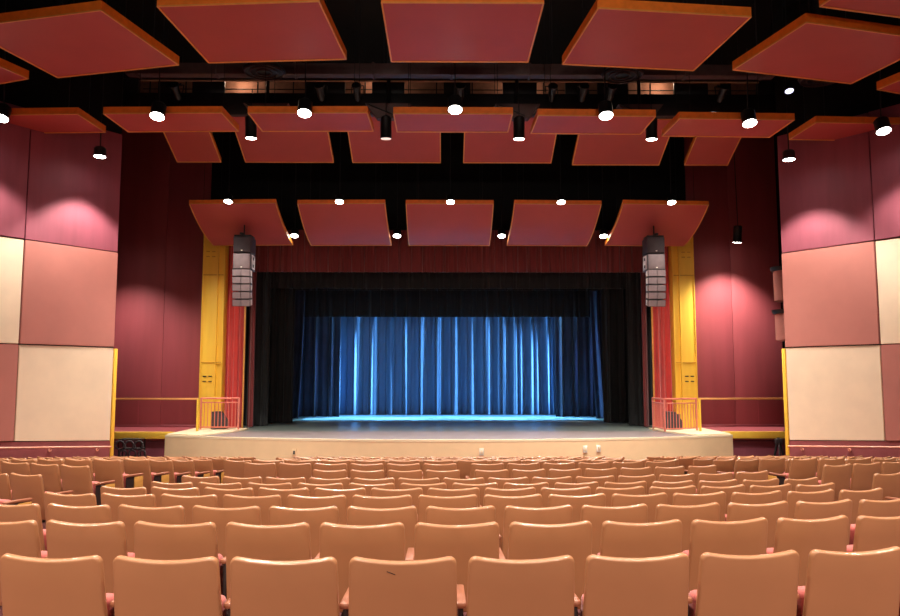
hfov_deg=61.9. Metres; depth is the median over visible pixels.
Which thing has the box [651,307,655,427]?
trim
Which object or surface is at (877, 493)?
seat
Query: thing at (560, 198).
pendant light
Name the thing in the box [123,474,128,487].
armrest
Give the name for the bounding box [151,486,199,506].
seat
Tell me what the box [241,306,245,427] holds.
trim
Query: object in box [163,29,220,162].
cloud
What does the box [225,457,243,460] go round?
seat
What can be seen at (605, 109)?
pendant light
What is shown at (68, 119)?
cloud
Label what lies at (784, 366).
post
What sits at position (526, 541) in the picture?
seat
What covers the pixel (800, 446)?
wall handrail
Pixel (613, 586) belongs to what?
seat
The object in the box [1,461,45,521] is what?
seat
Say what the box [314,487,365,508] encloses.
seat
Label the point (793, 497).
seat
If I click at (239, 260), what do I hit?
grille
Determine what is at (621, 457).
seat
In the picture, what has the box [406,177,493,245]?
panel
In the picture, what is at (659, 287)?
grille
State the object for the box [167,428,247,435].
platform
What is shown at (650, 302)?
grille
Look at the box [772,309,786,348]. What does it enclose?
loudspeaker
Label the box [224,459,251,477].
seat
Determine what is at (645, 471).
seat
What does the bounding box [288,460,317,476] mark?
seat
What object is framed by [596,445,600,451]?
wall outlet
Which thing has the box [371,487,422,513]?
seat
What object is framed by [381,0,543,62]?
cloud
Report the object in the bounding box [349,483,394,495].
seat
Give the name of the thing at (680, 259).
column
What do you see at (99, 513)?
seat
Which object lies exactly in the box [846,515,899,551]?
seat
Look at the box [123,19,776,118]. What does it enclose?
lighting catwalk
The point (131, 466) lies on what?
seat
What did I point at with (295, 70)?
catwalk
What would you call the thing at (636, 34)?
cloud
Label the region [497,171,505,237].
pendant light
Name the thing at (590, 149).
cloud
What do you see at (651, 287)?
grille
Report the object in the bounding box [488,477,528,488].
seat
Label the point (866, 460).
seat
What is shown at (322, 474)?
seat
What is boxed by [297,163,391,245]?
panel
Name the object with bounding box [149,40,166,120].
pendant light
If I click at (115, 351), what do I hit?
post
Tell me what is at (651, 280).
grille
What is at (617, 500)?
seat
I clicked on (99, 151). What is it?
pendant light
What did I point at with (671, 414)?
grille
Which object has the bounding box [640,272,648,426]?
curtain
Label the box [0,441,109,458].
baseboard
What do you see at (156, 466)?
seat
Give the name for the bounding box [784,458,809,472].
seat
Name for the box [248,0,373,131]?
cloud
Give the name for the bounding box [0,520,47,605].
seat
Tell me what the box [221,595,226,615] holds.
armrest
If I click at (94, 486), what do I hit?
armrest
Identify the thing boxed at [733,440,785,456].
wall
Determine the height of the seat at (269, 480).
0.858 m
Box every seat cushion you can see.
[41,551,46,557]
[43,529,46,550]
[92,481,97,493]
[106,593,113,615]
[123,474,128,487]
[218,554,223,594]
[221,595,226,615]
[580,594,583,615]
[688,590,696,615]
[767,548,773,553]
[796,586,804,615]
[846,545,852,551]
[849,524,855,544]
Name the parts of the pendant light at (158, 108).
stem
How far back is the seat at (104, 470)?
11.07 m
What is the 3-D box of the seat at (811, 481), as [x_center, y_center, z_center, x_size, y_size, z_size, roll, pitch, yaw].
[4.279,2.531,9.374,0.592,0.858,0.466,2,-6,-20]
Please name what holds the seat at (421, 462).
on the floor
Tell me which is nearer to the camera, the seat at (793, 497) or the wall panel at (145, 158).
the seat at (793, 497)
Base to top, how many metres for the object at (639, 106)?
3.140 m
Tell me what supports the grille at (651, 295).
attached to the speaker at (653, 246)
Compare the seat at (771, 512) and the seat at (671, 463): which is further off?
the seat at (671, 463)
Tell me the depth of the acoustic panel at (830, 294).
19.16 m
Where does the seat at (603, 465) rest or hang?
on the floor
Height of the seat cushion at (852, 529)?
0.328 m
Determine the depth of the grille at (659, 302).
24.86 m
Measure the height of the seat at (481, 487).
0.858 m
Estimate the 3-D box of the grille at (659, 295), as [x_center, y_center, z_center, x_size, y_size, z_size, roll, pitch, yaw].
[7.010,-0.407,24.865,0.273,0.206,0.051,1,-5,-7]
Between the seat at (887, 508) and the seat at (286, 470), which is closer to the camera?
the seat at (887, 508)
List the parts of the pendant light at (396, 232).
stem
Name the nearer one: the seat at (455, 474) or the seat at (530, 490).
the seat at (530, 490)
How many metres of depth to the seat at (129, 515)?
5.58 m
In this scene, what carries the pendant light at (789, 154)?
hanging from the catwalk at (295, 70)
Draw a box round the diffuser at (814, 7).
[798,0,834,86]
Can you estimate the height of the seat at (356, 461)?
0.858 m
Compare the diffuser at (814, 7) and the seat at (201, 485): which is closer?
the seat at (201, 485)
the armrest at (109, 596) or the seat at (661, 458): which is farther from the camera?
the seat at (661, 458)
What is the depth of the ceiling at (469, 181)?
28.02 m
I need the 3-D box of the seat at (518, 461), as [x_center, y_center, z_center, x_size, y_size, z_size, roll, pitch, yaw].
[0.928,2.930,12.456,0.573,0.858,0.466,1,-5,-6]
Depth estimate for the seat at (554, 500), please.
6.53 m
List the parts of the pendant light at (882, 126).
stem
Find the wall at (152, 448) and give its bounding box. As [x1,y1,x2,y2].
[113,441,164,456]
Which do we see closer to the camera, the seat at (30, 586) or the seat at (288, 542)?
the seat at (30, 586)
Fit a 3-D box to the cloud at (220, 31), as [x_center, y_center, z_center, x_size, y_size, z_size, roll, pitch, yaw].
[-3.640,-7.022,14.464,2.909,3.668,2.409,0,-5,3]
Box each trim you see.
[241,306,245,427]
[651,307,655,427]
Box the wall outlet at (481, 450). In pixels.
[479,448,483,454]
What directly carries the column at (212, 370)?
on the stage
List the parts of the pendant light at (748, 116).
stem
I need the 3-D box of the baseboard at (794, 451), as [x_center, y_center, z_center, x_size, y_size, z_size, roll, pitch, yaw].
[11.339,3.727,16.844,0.070,1.870,7.600,4,-7,-38]
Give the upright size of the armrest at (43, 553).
0.327 m
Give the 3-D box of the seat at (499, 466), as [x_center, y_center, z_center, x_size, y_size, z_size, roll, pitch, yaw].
[0.551,2.777,11.445,0.605,0.858,0.462,0,-5,-5]
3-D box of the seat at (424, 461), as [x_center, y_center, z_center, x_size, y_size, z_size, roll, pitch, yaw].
[-0.173,2.915,12.378,0.573,0.858,0.466,0,-5,-2]
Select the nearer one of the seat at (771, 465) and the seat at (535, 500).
the seat at (535, 500)
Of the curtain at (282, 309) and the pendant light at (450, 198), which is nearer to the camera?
the pendant light at (450, 198)
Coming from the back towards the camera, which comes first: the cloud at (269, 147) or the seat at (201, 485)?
the cloud at (269, 147)
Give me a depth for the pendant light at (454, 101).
17.05 m
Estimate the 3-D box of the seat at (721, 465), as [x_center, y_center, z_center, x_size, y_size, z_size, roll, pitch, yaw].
[5.049,3.281,14.208,0.592,0.858,0.466,2,-6,-22]
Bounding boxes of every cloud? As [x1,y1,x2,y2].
[0,0,178,77]
[0,2,28,83]
[8,3,105,133]
[103,0,238,131]
[157,0,346,63]
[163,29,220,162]
[232,117,333,162]
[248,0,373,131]
[348,48,440,162]
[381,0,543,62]
[393,62,512,132]
[463,49,556,163]
[530,0,655,134]
[562,0,751,70]
[572,119,671,165]
[662,0,794,137]
[684,37,740,165]
[732,0,899,83]
[789,0,899,140]
[819,0,899,17]
[876,21,899,93]
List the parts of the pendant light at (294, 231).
stem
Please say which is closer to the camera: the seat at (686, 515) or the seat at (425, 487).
the seat at (686, 515)
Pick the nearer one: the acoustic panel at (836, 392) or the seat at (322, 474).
the seat at (322, 474)
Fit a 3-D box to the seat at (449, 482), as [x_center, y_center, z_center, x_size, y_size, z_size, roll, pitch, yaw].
[0.185,2.554,9.495,0.592,0.858,0.452,1,-5,-5]
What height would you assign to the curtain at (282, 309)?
7.680 m
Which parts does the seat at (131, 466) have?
armrest, panel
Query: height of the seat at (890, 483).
0.858 m
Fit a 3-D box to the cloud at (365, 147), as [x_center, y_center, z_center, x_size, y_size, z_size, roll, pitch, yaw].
[-1.651,-6.401,22.579,2.749,3.638,1.829,0,-5,0]
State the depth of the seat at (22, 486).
9.02 m
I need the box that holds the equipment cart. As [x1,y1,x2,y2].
[115,438,145,456]
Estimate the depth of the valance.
27.51 m
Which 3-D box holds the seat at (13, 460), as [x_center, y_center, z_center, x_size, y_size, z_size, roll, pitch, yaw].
[-6.556,2.791,11.823,0.592,0.858,0.452,-2,-6,19]
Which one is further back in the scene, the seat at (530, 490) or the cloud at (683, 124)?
the cloud at (683, 124)
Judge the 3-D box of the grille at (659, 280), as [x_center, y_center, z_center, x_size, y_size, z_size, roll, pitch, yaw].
[7.011,-0.908,24.861,0.271,0.203,0.036,1,-5,-7]
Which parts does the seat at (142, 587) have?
armrest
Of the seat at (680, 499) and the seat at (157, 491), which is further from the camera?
the seat at (157, 491)
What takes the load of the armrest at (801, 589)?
on the seat at (864, 583)
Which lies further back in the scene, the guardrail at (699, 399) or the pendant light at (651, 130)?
the guardrail at (699, 399)
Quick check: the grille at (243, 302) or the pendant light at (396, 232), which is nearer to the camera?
the grille at (243, 302)
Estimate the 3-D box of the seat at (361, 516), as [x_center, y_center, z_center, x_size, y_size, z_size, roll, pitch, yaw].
[-0.476,1.897,5.658,0.592,0.858,0.452,0,-5,-3]
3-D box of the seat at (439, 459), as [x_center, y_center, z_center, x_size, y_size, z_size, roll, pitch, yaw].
[-0.207,3.656,16.266,0.573,0.858,0.466,0,-5,-2]
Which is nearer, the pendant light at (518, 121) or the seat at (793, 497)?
the seat at (793, 497)
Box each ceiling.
[107,0,798,64]
[211,132,685,229]
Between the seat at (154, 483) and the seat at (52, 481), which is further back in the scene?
the seat at (52, 481)
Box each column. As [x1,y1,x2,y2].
[199,235,228,425]
[668,237,698,427]
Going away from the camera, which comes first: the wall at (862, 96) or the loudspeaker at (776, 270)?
the wall at (862, 96)
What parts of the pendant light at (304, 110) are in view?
stem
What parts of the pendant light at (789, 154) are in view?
stem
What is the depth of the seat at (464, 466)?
12.22 m
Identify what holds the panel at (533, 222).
hanging from the ceiling at (566, 19)
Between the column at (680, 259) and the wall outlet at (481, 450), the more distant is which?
the column at (680, 259)
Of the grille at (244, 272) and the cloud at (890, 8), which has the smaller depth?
the cloud at (890, 8)
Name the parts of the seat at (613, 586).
armrest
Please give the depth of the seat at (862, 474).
10.44 m
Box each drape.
[298,317,340,416]
[339,317,555,414]
[555,317,595,416]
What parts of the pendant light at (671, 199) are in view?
stem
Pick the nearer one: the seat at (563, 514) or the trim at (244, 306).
the seat at (563, 514)
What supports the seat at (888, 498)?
on the floor
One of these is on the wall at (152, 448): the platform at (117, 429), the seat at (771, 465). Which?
the platform at (117, 429)
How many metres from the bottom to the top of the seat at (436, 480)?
0.858 m
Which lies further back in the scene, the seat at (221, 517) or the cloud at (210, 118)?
the cloud at (210, 118)
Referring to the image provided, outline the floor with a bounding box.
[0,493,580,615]
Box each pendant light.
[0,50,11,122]
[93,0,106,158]
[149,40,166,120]
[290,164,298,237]
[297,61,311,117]
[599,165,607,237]
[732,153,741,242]
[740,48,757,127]
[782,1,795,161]
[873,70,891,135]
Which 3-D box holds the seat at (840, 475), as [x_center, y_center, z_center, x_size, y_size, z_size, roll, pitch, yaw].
[5.218,2.582,10.407,0.592,0.858,0.466,2,-6,-22]
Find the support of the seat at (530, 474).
on the floor
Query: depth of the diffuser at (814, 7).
18.40 m
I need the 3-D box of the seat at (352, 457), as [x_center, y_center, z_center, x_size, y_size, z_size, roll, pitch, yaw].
[-1.860,3.666,16.308,0.573,0.858,0.466,0,-5,5]
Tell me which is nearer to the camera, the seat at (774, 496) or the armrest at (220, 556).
the armrest at (220, 556)
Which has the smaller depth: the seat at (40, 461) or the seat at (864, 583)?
the seat at (864, 583)
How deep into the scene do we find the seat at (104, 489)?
7.64 m
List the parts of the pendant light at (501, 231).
stem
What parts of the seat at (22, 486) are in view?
armrest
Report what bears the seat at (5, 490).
on the floor
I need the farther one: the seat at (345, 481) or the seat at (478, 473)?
the seat at (478, 473)
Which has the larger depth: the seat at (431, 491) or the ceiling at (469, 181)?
the ceiling at (469, 181)
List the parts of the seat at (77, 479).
armrest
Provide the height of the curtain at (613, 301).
7.680 m
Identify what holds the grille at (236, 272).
attached to the speaker at (244, 246)
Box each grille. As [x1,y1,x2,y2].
[212,414,222,425]
[232,277,240,282]
[232,285,240,290]
[233,254,249,267]
[233,269,240,275]
[233,292,240,297]
[233,300,240,305]
[234,237,249,251]
[241,269,249,275]
[241,277,249,282]
[241,285,249,290]
[241,292,249,297]
[241,300,249,305]
[648,238,664,251]
[648,254,664,268]
[648,300,656,305]
[649,270,656,275]
[649,278,656,283]
[649,285,656,290]
[649,293,656,298]
[657,270,664,275]
[657,278,665,283]
[657,285,665,290]
[657,293,665,298]
[657,300,664,305]
[671,414,680,426]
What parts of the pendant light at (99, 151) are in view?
stem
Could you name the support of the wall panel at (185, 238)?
attached to the wall
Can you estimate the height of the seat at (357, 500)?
0.858 m
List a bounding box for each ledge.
[114,432,172,438]
[722,431,784,437]
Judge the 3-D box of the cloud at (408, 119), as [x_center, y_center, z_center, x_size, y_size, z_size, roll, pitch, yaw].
[0.067,-6.467,18.261,2.789,4.068,1.329,0,-5,0]
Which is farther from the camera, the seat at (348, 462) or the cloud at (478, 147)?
the cloud at (478, 147)
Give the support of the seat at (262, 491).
on the floor
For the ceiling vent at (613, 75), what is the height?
2.780 m
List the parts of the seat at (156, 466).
armrest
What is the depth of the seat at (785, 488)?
7.94 m
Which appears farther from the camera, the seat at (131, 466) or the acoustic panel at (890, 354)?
the acoustic panel at (890, 354)
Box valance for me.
[255,230,645,272]
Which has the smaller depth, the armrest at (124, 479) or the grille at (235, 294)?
the armrest at (124, 479)
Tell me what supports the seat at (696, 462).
on the floor
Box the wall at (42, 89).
[0,0,126,441]
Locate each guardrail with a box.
[115,398,198,430]
[698,398,784,430]
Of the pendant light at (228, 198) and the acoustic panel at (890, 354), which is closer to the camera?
the acoustic panel at (890, 354)
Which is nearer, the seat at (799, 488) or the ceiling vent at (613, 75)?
the seat at (799, 488)
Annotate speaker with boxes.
[232,225,255,305]
[642,226,665,306]
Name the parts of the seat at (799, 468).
armrest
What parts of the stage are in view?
dance floor strip, dance floor strip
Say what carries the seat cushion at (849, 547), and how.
on the seat at (871, 533)
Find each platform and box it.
[114,427,195,440]
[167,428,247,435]
[649,428,729,435]
[702,427,784,439]
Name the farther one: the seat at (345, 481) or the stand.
the stand
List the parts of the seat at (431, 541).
armrest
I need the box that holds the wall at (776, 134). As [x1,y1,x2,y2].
[774,132,784,348]
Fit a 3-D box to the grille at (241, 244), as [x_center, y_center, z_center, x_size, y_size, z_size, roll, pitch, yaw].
[-6.894,-2.109,24.855,0.540,0.490,0.030,0,-5,0]
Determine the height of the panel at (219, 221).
5.503 m
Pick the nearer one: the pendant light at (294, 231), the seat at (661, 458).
the seat at (661, 458)
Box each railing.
[199,397,239,429]
[652,397,697,431]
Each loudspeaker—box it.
[770,266,783,308]
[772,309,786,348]
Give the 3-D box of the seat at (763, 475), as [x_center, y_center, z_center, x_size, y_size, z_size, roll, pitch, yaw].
[4.033,2.639,10.249,0.592,0.858,0.466,2,-6,-19]
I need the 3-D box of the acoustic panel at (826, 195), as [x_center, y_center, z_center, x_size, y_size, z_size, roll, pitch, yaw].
[9.736,-3.187,19.553,0.080,3.236,2.360,4,-7,-38]
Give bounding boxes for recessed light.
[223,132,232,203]
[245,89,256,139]
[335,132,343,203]
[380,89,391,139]
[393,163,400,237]
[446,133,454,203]
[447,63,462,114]
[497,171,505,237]
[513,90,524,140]
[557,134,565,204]
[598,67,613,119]
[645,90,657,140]
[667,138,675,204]
[784,0,793,93]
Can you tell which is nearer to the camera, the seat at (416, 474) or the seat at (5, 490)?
the seat at (5, 490)
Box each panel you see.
[0,101,29,238]
[0,237,23,343]
[24,129,121,251]
[189,142,292,245]
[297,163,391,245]
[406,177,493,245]
[507,167,601,245]
[605,137,708,246]
[777,113,874,252]
[782,241,880,346]
[786,345,885,440]
[868,104,899,239]
[875,238,899,343]
[881,344,899,440]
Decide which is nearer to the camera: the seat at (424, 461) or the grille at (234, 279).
the seat at (424, 461)
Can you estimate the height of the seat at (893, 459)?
0.858 m
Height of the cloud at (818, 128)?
4.068 m
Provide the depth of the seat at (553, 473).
10.42 m
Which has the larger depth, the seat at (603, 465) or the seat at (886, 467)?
the seat at (603, 465)
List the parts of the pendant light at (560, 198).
stem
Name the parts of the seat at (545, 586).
armrest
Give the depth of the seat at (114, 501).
6.61 m
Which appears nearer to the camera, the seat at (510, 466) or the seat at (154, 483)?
the seat at (154, 483)
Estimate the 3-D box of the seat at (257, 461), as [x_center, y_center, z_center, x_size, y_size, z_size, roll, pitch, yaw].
[-2.929,2.954,12.554,0.573,0.858,0.466,-1,-5,9]
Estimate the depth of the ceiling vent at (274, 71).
18.30 m
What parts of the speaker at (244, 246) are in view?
rigging frame, plate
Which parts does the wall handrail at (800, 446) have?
rail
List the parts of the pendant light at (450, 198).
stem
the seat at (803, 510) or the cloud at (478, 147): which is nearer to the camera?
the seat at (803, 510)
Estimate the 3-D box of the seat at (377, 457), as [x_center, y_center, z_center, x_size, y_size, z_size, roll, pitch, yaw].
[-1.309,3.659,16.273,0.573,0.858,0.466,0,-5,3]
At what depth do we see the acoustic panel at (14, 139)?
18.11 m
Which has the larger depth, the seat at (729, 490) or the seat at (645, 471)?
the seat at (645, 471)
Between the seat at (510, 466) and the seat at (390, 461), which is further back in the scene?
the seat at (390, 461)
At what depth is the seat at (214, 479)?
9.52 m
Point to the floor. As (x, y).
(43, 523)
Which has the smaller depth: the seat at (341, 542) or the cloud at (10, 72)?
the seat at (341, 542)
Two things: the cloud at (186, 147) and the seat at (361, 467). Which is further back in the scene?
the cloud at (186, 147)
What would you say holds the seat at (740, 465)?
on the floor
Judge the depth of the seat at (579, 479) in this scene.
9.50 m
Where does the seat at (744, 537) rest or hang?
on the floor
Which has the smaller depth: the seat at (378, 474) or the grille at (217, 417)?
the seat at (378, 474)
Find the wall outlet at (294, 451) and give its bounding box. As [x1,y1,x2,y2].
[292,449,296,455]
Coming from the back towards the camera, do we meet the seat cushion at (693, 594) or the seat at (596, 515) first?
the seat at (596, 515)
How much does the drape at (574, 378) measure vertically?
7.680 m
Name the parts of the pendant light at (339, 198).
stem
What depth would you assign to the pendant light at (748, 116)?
17.36 m
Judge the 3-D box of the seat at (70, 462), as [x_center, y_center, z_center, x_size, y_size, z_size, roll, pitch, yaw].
[-5.504,2.708,11.415,0.592,0.858,0.452,-2,-6,19]
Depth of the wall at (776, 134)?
27.99 m
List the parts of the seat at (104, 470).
armrest, panel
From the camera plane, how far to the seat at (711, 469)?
10.89 m
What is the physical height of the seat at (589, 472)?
0.858 m
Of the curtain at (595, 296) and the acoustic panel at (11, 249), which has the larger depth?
the curtain at (595, 296)
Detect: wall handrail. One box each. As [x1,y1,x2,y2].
[0,446,111,451]
[788,445,899,450]
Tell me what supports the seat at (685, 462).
on the floor
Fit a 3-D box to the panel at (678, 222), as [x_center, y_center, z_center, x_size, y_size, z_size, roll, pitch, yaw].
[6.981,-5.043,25.792,2.869,5.503,2.329,0,-5,-3]
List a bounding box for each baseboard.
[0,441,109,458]
[789,440,899,457]
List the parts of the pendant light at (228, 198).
stem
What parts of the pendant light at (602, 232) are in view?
stem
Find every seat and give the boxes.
[0,473,12,500]
[0,498,32,504]
[0,503,46,550]
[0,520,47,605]
[0,553,114,615]
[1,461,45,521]
[10,473,72,519]
[11,458,36,473]
[30,463,62,492]
[38,458,63,476]
[44,492,96,522]
[46,519,134,593]
[47,503,111,523]
[60,464,115,504]
[65,458,94,480]
[93,458,143,487]
[100,486,146,494]
[101,493,155,521]
[113,555,229,615]
[118,504,185,552]
[124,458,169,493]
[134,521,226,598]
[149,459,190,482]
[151,481,192,488]
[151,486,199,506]
[161,493,217,523]
[172,459,209,476]
[181,475,219,487]
[188,457,207,459]
[191,458,223,483]
[192,505,261,556]
[198,482,241,495]
[204,487,253,507]
[209,457,229,470]
[223,476,261,487]
[223,494,281,524]
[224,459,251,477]
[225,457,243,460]
[226,522,319,599]
[230,556,348,615]
[238,456,255,462]
[244,462,278,483]
[247,482,291,495]
[255,459,283,476]
[258,487,309,506]
[265,477,305,488]
[269,506,342,615]
[279,463,311,483]
[287,494,346,524]
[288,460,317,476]
[297,482,342,496]
[309,477,349,488]
[313,469,346,478]
[314,463,349,478]
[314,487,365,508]
[320,522,413,612]
[321,460,350,477]
[325,457,347,459]
[347,506,416,557]
[348,556,466,615]
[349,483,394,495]
[350,463,386,477]
[350,470,384,482]
[351,457,372,459]
[352,494,417,517]
[353,477,394,484]
[355,460,386,477]
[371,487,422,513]
[376,457,398,459]
[385,460,404,476]
[387,463,422,478]
[388,470,421,488]
[389,460,422,475]
[398,477,439,488]
[400,483,446,494]
[409,460,436,471]
[414,521,504,611]
[417,494,477,522]
[423,460,453,464]
[423,463,456,478]
[425,505,500,539]
[426,469,459,482]
[428,457,450,460]
[428,487,481,506]
[443,477,483,488]
[452,482,497,506]
[457,459,487,478]
[465,463,503,478]
[466,555,580,615]
[474,469,507,483]
[483,494,541,549]
[484,487,535,495]
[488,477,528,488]
[491,459,521,468]
[502,505,572,558]
[504,482,548,493]
[507,462,539,478]
[508,520,591,608]
[512,469,544,483]
[525,459,554,468]
[532,476,571,487]
[541,486,590,507]
[543,462,574,477]
[548,493,605,522]
[549,468,581,482]
[554,481,598,494]
[558,459,586,468]
[575,475,614,486]
[578,462,608,476]
[580,503,647,554]
[580,553,692,615]
[585,467,616,482]
[591,459,618,467]
[595,486,644,506]
[597,519,681,557]
[602,457,623,461]
[604,481,646,494]
[611,492,666,522]
[612,461,642,481]
[617,474,655,494]
[620,467,650,475]
[623,459,648,467]
[645,460,674,473]
[646,456,663,461]
[649,485,695,504]
[652,480,692,487]
[653,459,678,466]
[654,466,684,480]
[655,502,719,552]
[659,473,694,485]
[660,456,678,459]
[672,491,725,520]
[675,457,693,469]
[682,517,767,591]
[684,458,713,474]
[687,465,715,488]
[688,550,798,615]
[696,472,732,493]
[697,479,736,493]
[700,484,744,513]
[712,459,734,473]
[717,459,758,478]
[725,490,781,520]
[726,501,787,547]
[736,470,767,484]
[739,458,784,475]
[742,478,778,492]
[749,483,791,500]
[767,515,848,585]
[768,457,816,484]
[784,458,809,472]
[784,477,817,490]
[786,489,833,518]
[794,499,851,544]
[796,482,834,493]
[796,546,899,615]
[816,457,844,479]
[818,463,851,500]
[838,488,882,523]
[843,472,899,500]
[845,457,870,475]
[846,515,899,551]
[849,462,880,490]
[849,499,899,544]
[872,457,895,471]
[880,462,899,473]
[885,497,899,499]
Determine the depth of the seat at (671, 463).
11.73 m
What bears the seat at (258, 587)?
on the floor
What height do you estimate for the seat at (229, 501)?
0.858 m
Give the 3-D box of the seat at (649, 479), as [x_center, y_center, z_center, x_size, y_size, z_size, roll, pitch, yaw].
[2.386,2.587,9.789,0.592,0.858,0.452,1,-6,-14]
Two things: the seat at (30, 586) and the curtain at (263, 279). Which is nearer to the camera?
the seat at (30, 586)
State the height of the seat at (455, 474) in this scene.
0.858 m
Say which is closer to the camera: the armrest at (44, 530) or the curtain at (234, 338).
the armrest at (44, 530)
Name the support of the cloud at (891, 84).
hanging from the ceiling at (566, 19)
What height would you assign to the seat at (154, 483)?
0.858 m
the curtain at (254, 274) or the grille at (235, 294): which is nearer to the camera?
the grille at (235, 294)
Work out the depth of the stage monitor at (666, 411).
25.25 m
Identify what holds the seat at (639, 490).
on the floor
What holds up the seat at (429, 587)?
on the floor
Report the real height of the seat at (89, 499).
0.858 m
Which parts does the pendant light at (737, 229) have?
stem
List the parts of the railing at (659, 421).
post, post, rail, cross rail, cross rail, post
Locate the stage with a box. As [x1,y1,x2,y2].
[164,414,732,460]
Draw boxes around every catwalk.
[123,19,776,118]
[125,0,782,80]
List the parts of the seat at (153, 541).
armrest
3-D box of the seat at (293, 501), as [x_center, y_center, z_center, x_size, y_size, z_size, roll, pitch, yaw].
[-1.120,2.054,6.623,0.592,0.858,0.452,0,-5,0]
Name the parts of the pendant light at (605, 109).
stem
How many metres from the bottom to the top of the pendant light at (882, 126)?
1.858 m
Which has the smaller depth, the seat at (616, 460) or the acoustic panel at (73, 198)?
the seat at (616, 460)
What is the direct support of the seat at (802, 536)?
on the floor
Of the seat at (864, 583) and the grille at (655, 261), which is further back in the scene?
the grille at (655, 261)
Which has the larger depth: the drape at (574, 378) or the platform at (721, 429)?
the drape at (574, 378)
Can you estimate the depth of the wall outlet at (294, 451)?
22.03 m
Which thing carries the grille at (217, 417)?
attached to the stage monitor at (217, 417)
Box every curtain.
[224,246,243,427]
[243,272,270,425]
[247,272,256,426]
[268,288,294,422]
[293,290,304,418]
[304,290,589,316]
[589,290,603,418]
[601,288,628,422]
[626,272,652,424]
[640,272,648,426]
[653,247,672,417]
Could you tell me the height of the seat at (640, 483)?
0.858 m
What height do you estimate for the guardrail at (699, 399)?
1.090 m
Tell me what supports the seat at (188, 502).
on the floor
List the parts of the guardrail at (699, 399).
post, rail, rail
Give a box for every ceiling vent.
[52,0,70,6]
[242,62,285,80]
[601,67,643,83]
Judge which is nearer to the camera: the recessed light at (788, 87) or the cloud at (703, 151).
the recessed light at (788, 87)
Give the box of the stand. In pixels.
[773,438,783,455]
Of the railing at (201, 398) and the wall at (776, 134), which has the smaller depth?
the railing at (201, 398)
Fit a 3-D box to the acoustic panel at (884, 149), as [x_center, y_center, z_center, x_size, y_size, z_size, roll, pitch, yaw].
[11.195,-3.363,17.667,0.100,3.236,2.360,4,-7,-38]
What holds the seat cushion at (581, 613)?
on the seat at (613, 586)
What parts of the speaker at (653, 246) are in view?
plate, rigging frame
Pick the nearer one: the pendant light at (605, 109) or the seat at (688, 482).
the seat at (688, 482)
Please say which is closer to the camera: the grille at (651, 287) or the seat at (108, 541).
the seat at (108, 541)
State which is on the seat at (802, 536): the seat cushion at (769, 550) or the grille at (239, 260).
the seat cushion at (769, 550)
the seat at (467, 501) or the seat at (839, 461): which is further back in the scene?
the seat at (839, 461)
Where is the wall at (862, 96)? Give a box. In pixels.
[773,0,899,440]
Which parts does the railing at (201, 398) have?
post, cross rail, rail, cross rail, post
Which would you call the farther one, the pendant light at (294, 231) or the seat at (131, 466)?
the pendant light at (294, 231)
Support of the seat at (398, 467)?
on the floor
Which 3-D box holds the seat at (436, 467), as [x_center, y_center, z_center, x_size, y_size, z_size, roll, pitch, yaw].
[-0.135,2.772,11.403,0.573,0.858,0.466,0,-5,-2]
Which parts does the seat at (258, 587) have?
armrest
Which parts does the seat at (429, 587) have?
armrest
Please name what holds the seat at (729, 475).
on the floor
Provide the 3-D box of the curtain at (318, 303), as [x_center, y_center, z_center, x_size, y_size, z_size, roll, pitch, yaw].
[-0.093,-1.376,34.005,17.200,3.580,0.199,0,-5,0]
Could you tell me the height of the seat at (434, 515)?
0.858 m
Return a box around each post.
[109,349,117,456]
[782,349,789,455]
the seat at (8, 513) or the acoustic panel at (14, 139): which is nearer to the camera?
the seat at (8, 513)
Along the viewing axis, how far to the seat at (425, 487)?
8.34 m
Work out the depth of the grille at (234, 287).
24.72 m
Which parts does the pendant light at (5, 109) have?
stem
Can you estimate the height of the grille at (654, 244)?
0.490 m
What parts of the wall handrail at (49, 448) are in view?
rail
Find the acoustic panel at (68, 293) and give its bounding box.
[18,240,117,346]
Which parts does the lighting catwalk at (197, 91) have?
blocking plate, blocking plate, stage spotlight, blocking plate, stage spotlight, blocking plate, stage spotlight, blocking plate, panel, rail, blocking plate, stage spotlight, blocking plate, stage spotlight, blocking plate, stage spotlight, stage spotlight, blocking plate, blocking plate, stage spotlight, blocking plate, blocking plate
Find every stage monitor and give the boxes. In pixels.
[211,411,227,428]
[666,411,681,427]
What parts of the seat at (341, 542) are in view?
armrest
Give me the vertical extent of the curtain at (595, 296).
7.682 m
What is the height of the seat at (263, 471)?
0.858 m
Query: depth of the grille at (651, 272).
24.86 m
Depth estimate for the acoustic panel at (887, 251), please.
18.11 m
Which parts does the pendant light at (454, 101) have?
stem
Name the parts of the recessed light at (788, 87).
stem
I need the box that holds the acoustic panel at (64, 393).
[14,345,112,440]
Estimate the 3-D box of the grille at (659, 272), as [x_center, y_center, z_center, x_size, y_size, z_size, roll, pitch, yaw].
[7.011,-1.158,24.872,0.270,0.201,0.029,1,-5,-7]
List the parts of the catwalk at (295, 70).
hanger rod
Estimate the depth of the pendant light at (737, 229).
26.20 m
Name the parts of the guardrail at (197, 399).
rail, rail, post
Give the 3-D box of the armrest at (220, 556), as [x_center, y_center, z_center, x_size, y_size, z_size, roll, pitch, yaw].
[-1.669,1.729,4.784,0.460,0.328,0.153,0,-5,4]

